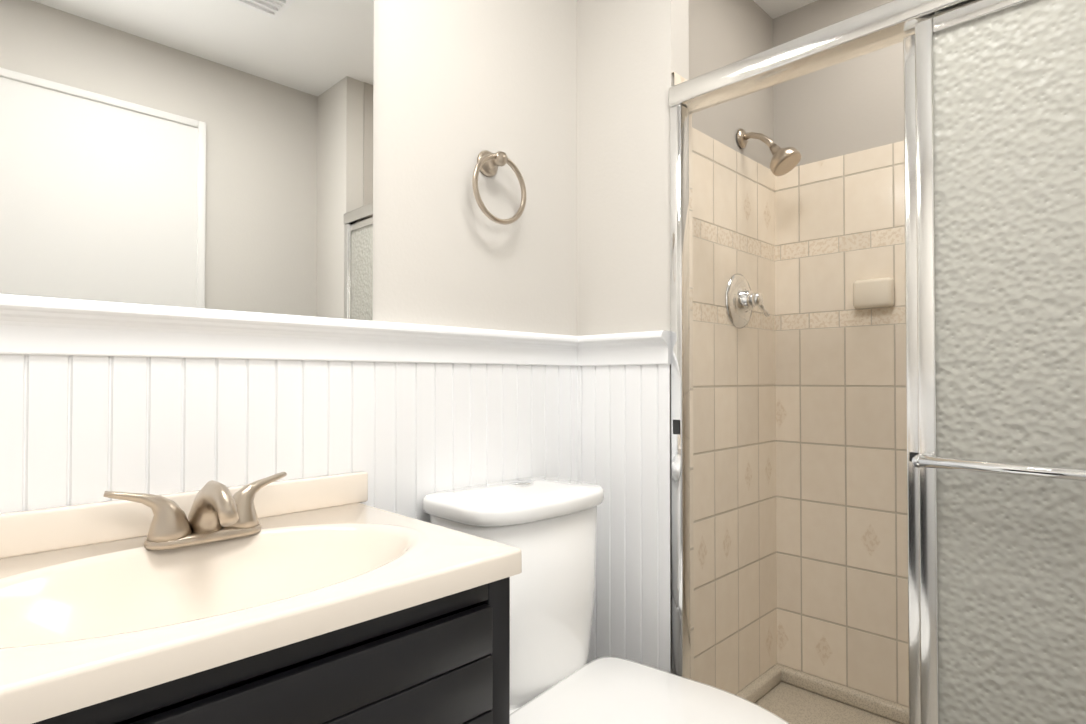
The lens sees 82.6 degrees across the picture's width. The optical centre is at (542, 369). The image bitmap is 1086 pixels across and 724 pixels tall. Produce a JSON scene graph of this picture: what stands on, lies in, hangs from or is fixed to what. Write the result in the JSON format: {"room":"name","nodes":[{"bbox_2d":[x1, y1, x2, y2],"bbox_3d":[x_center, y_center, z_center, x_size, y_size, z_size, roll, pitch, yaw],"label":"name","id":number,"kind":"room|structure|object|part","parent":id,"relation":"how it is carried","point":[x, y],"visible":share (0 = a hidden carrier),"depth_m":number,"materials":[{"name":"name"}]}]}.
{"room":"bathroom","nodes":[
{"label":"bathroom","id":0,"kind":"room"},
{"bbox_2d":[372,0,576,335],"bbox_3d":[-0.447,-0.065,1.023,0.100,2.100,1.400,-1,-1,45],"label":"wall","id":1,"kind":"structure","parent":0,"point":[459,86],"depth_m":1.27,"materials":[{"name":"grey paint"}]},
{"bbox_2d":[0,471,367,558],"bbox_3d":[-0.525,0.197,0.840,0.020,0.051,0.625,-1,-1,45],"label":"backsplash","id":2,"kind":"structure","parent":1,"relation":"attached to","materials":[{"name":"beige stone"}]},
{"bbox_2d":[0,0,373,320],"bbox_3d":[-0.562,-0.484,0.837,0.006,0.787,0.735,-1,-1,45],"label":"mirror","id":3,"kind":"object","parent":1,"relation":"attached to","point":[211,154],"visible":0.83,"depth_m":0.89,"materials":[{"name":"clear glass"}]},
{"bbox_2d":[0,354,576,522],"bbox_3d":[-0.374,0.480,1.008,0.004,1.010,1.291,-1,-1,45],"label":"wainscot","id":4,"kind":"structure","parent":1,"relation":"attached to","point":[407,437],"depth_m":0.96,"materials":[{"name":"white wood"}]},
{"bbox_2d":[472,150,525,224],"bbox_3d":[-0.098,-0.376,1.269,0.054,0.160,0.143,-1,-1,45],"label":"towel ring","id":5,"kind":"object","parent":1,"relation":"attached to","point":[488,163],"visible":1,"depth_m":1.26,"materials":[{"name":"silver metal"}]},
{"bbox_2d":[577,0,623,335],"bbox_3d":[0.402,-0.054,1.780,0.240,2.100,0.870,-1,-1,45],"label":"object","id":6,"kind":"structure","parent":0,"point":[600,262],"depth_m":1.44,"materials":[{"name":"beige paint"}]},
{"bbox_2d":[577,0,688,672],"bbox_3d":[0.198,-0.059,1.413,0.266,2.100,0.079,-1,-1,45],"label":"wall","id":7,"kind":"structure","parent":0,"point":[623,436],"depth_m":1.35,"materials":[{"name":"white"}]},
{"bbox_2d":[692,127,776,694],"bbox_3d":[0.480,0.143,1.679,0.008,1.528,0.700,-1,-1,45],"label":"wall tile","id":8,"kind":"structure","parent":7,"relation":"attached to","point":[734,472],"depth_m":1.72,"materials":[{"name":"beige tile"}]},
{"bbox_2d":[725,273,769,328],"bbox_3d":[0.580,-0.195,1.733,0.066,0.156,0.156,-1,-1,45],"label":"shower valve","id":9,"kind":"object","parent":8,"relation":"attached to","point":[742,300],"visible":1,"depth_m":1.72,"materials":[{"name":"silver metal"}]},
{"bbox_2d":[669,0,978,114],"bbox_3d":[0.604,-0.576,1.007,0.894,0.041,0.070,-1,-1,45],"label":"header","id":10,"kind":"object","parent":7,"relation":"attached to","point":[879,27],"visible":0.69,"depth_m":1.10,"materials":[{"name":"silver metal"}]},
{"bbox_2d":[753,0,816,18],"bbox_3d":[0.392,-1.143,0.819,1.600,0.050,2.270,-1,-1,45],"label":"ceiling","id":11,"kind":"structure","parent":0,"point":[773,9],"depth_m":1.87,"materials":[{"name":"white paint"}]},
{"bbox_3d":[0.392,1.007,0.789,1.600,0.050,2.270,-1,-1,45],"label":"floor","id":12,"kind":"structure","parent":0,"visible":0},
{"bbox_2d":[0,471,521,723],"bbox_3d":[-0.383,0.561,0.695,0.420,0.841,0.625,-1,-1,45],"label":"bathroom vanity","id":13,"kind":"object","parent":12,"relation":"on","point":[328,599],"visible":1,"depth_m":0.69,"materials":[{"name":"black"}]},
{"bbox_2d":[103,472,286,549],"bbox_3d":[-0.416,0.180,0.782,0.130,0.078,0.217,-1,-1,45],"label":"faucet","id":14,"kind":"object","parent":13,"relation":"on","point":[217,518],"depth_m":0.78,"materials":[{"name":"silver metal"}]},
{"bbox_2d":[422,477,789,723],"bbox_3d":[0.110,0.604,1.009,0.679,0.764,0.394,-1,-1,45],"label":"toilet","id":15,"kind":"object","parent":12,"relation":"on","point":[546,526],"visible":0.77,"depth_m":1.07,"materials":[{"name":"white ceramic"}]},
{"bbox_3d":[-0.044,0.228,1.247,0.048,0.006,0.048,-1,-1,45],"label":"knob","id":16,"kind":"part","parent":15,"relation":"part of","materials":[{"name":"silver metal"}]},
{"bbox_3d":[0.181,0.565,0.941,0.482,0.020,0.392,-1,-1,45],"label":"lid","id":17,"kind":"part","parent":15,"relation":"part of","materials":[{"name":"white ceramic"}]},
{"bbox_2d":[736,663,908,723],"bbox_3d":[0.839,0.945,1.312,1.020,0.090,0.700,-1,-1,45],"label":"pan","id":18,"kind":"object","parent":12,"relation":"on","point":[789,695],"visible":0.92,"depth_m":1.74,"materials":[{"name":"beige stone"}]},
{"bbox_3d":[0.613,0.935,0.994,0.894,0.100,0.070,-1,-1,45],"label":"wall","id":19,"kind":"structure","parent":12,"relation":"on","visible":0},
{"bbox_2d":[670,72,693,679],"bbox_3d":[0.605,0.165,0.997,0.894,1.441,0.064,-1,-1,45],"label":"jamb","id":20,"kind":"object","parent":19,"relation":"on","point":[680,406],"visible":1,"depth_m":1.28,"materials":[{"name":"silver metal"}]},
{"bbox_2d":[673,420,679,434],"bbox_3d":[0.276,0.119,1.278,0.016,0.030,0.002,-1,-1,45],"label":"bumper cover","id":21,"kind":"object","parent":20,"relation":"attached to","point":[676,426],"visible":1,"depth_m":1.28,"materials":[{"name":"grey rubber"}]},
{"bbox_2d":[903,34,920,723],"bbox_3d":[0.757,0.150,0.869,0.433,1.406,0.020,-1,-1,45],"label":"frame","id":22,"kind":"object","parent":20,"relation":"attached to","point":[911,383],"visible":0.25,"depth_m":1.01,"materials":[{"name":"silver metal"}]},
{"bbox_2d":[909,452,917,461],"bbox_3d":[0.605,0.143,1.005,0.016,0.015,0.002,-1,-1,45],"label":"frame","id":23,"kind":"object","parent":22,"relation":"attached to","point":[912,455],"visible":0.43,"depth_m":1.01,"materials":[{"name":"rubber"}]},
{"bbox_2d":[912,0,1085,723],"bbox_3d":[0.734,0.149,0.812,0.430,1.406,0.066,-1,-1,45],"label":"shower door","id":24,"kind":"object","parent":20,"relation":"attached to","point":[999,461],"visible":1,"depth_m":0.90,"materials":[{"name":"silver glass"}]},
{"bbox_3d":[0.727,0.137,0.805,0.426,0.020,0.048,-1,-1,45],"label":"rail frame","id":25,"kind":"part","parent":24,"relation":"part of","materials":[{"name":"silver metal"}]},
{"bbox_3d":[1.121,-0.056,1.610,1.020,2.100,0.100,-1,-1,45],"label":"wall","id":26,"kind":"structure","parent":0,"visible":0},
{"bbox_2d":[689,0,903,168],"bbox_3d":[0.840,-0.868,1.338,1.022,0.484,0.701,-1,-1,45],"label":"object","id":27,"kind":"structure","parent":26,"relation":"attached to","point":[856,104],"depth_m":1.79,"materials":[{"name":"grey paint"}]},
{"bbox_2d":[737,129,800,175],"bbox_3d":[0.630,-0.613,1.717,0.168,0.159,0.084,-1,-1,45],"label":"shower head","id":28,"kind":"object","parent":27,"relation":"attached to","point":[784,161],"visible":1,"depth_m":1.69},
{"bbox_2d":[775,141,908,706],"bbox_3d":[1.083,0.141,1.569,1.020,1.528,0.008,-1,-1,45],"label":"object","id":29,"kind":"structure","parent":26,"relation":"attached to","point":[841,523],"depth_m":1.78,"materials":[{"name":"beige tile"}]},
{"bbox_2d":[853,277,893,308],"bbox_3d":[0.914,-0.210,1.709,0.100,0.080,0.038,-1,-1,45],"label":"soap shelf","id":30,"kind":"object","parent":29,"relation":"attached to","point":[873,293],"visible":1,"depth_m":1.69,"materials":[{"name":"beige ceramic"}]},
{"bbox_3d":[-0.336,-0.079,-0.001,1.500,2.100,0.100,-1,-1,45],"label":"wall","id":31,"kind":"structure","parent":0,"visible":0},
{"bbox_2d":[0,293,599,365],"bbox_3d":[-0.341,-0.049,1.031,0.038,0.070,1.240,-1,-1,45],"label":"trim","id":32,"kind":"structure","parent":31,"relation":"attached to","point":[35,325],"depth_m":0.93,"materials":[{"name":"white wood"}]}
]}

